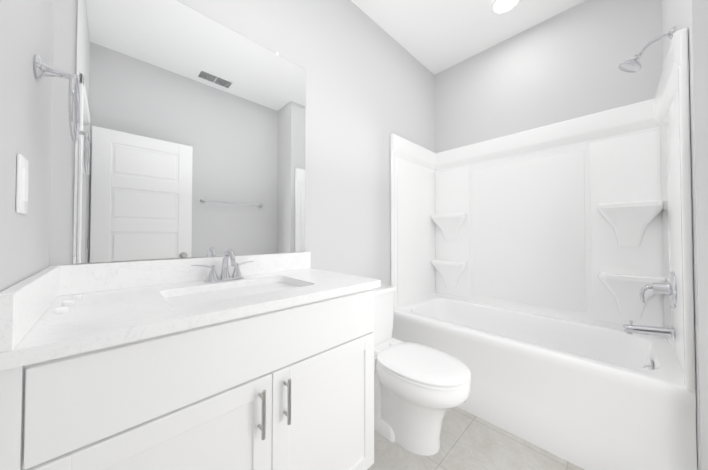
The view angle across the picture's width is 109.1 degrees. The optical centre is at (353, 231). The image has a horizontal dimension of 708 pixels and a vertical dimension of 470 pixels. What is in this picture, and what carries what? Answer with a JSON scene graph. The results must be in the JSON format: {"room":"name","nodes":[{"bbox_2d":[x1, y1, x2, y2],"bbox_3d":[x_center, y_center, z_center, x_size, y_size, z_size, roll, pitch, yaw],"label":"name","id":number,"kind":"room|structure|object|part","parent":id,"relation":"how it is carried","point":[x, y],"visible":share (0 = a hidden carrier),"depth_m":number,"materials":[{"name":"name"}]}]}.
{"room":"bathroom","nodes":[
{"label":"bathroom","id":0,"kind":"room"},
{"bbox_2d":[0,0,54,291],"bbox_3d":[-0.396,-0.281,0.124,0.120,2.820,1.880,1,-1,-44],"label":"wall","id":1,"kind":"structure","parent":0,"point":[26,35],"depth_m":0.58,"materials":[{"name":"grey paint"}]},
{"bbox_2d":[16,154,28,213],"bbox_3d":[-0.726,-0.101,0.554,0.008,0.124,0.074,1,-1,-44],"label":"switch plate","id":2,"kind":"object","parent":1,"relation":"attached to","point":[22,186],"visible":0.98,"depth_m":0.54,"materials":[{"name":"white plastic"}]},
{"bbox_2d":[33,54,79,142],"bbox_3d":[-0.789,-0.349,0.672,0.076,0.205,0.178,1,-1,-44],"label":"towel ring","id":3,"kind":"object","parent":1,"relation":"attached to","point":[42,69],"visible":1,"depth_m":0.65,"materials":[{"name":"silver metal"}]},
{"bbox_2d":[49,0,434,285],"bbox_3d":[-0.577,-0.261,1.334,4.105,2.820,0.130,1,-1,-44],"label":"wall","id":4,"kind":"structure","parent":0,"point":[190,143],"depth_m":1.23,"materials":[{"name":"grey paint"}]},
{"bbox_2d":[351,0,584,74],"bbox_3d":[0.115,-1.732,0.644,4.105,0.100,2.120,1,-1,-44],"label":"ceiling","id":5,"kind":"structure","parent":0,"point":[434,37],"depth_m":2.02,"materials":[{"name":"white paint"}]},
{"bbox_2d":[490,0,520,14],"bbox_3d":[1.104,-1.658,1.832,0.200,0.010,0.200,1,-1,-44],"label":"recessed light","id":6,"kind":"object","parent":5,"relation":"in","point":[499,7],"visible":1,"depth_m":1.86,"materials":[{"name":"white paint"}]},
{"bbox_3d":[1.104,-1.661,1.832,0.145,0.002,0.145,1,-1,-44],"label":"bulb","id":7,"kind":"part","parent":6,"relation":"part of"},
{"bbox_2d":[367,407,583,469],"bbox_3d":[0.115,1.187,0.596,4.105,0.100,2.120,1,-1,-44],"label":"floor","id":8,"kind":"structure","parent":0,"point":[469,441],"depth_m":1.31,"materials":[{"name":"tile"}]},
{"bbox_2d":[0,249,380,469],"bbox_3d":[-0.436,0.609,0.970,1.014,1.068,0.583,1,-1,-44],"label":"bathroom vanity","id":9,"kind":"object","parent":8,"relation":"on","point":[228,360],"visible":1,"depth_m":0.70,"materials":[{"name":"white paint"}]},
{"bbox_2d":[191,249,253,282],"bbox_3d":[-0.547,0.148,1.098,0.262,0.140,0.143,1,-1,-44],"label":"faucet","id":10,"kind":"object","parent":9,"relation":"on","point":[236,277],"depth_m":1.11,"materials":[{"name":"silver metal"}]},
{"bbox_3d":[-0.243,0.539,0.777,0.096,0.138,0.036,1,-1,-44],"label":"handle","id":11,"kind":"part","parent":9,"relation":"part of","materials":[{"name":"silver metal"}]},
{"bbox_2d":[371,284,470,455],"bbox_3d":[0.272,0.771,1.493,0.460,0.762,0.795,1,-1,-44],"label":"toilet","id":12,"kind":"object","parent":8,"relation":"on","point":[420,390],"visible":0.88,"depth_m":1.32,"materials":[{"name":"white ceramic"}]},
{"bbox_3d":[0.367,0.724,1.396,0.388,0.040,0.523,1,-1,-44],"label":"seat","id":13,"kind":"part","parent":12,"relation":"part of","materials":[{"name":"white plastic"}]},
{"bbox_2d":[390,26,696,469],"bbox_3d":[1.094,0.074,1.811,0.787,2.165,1.520,1,-1,-44],"label":"bathtub","id":14,"kind":"object","parent":8,"relation":"on","point":[542,280],"visible":0.94,"depth_m":1.68,"materials":[{"name":"white plastic"}]},
{"bbox_3d":[1.483,0.006,1.367,0.194,2.042,0.338,1,-1,-44],"label":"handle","id":15,"kind":"part","parent":14,"relation":"part of","materials":[{"name":"silver metal"}]},
{"bbox_2d":[434,0,662,152],"bbox_3d":[1.587,-0.251,1.964,0.120,2.820,2.000,1,-1,-44],"label":"wall","id":16,"kind":"structure","parent":0,"point":[561,67],"depth_m":1.94,"materials":[{"name":"grey paint"}]},
{"bbox_2d":[661,0,707,469],"bbox_3d":[1.739,-0.264,1.133,0.820,2.820,0.356,1,-1,-44],"label":"wall","id":17,"kind":"structure","parent":0,"point":[691,16],"depth_m":0.97,"materials":[{"name":"grey paint"}]}
]}

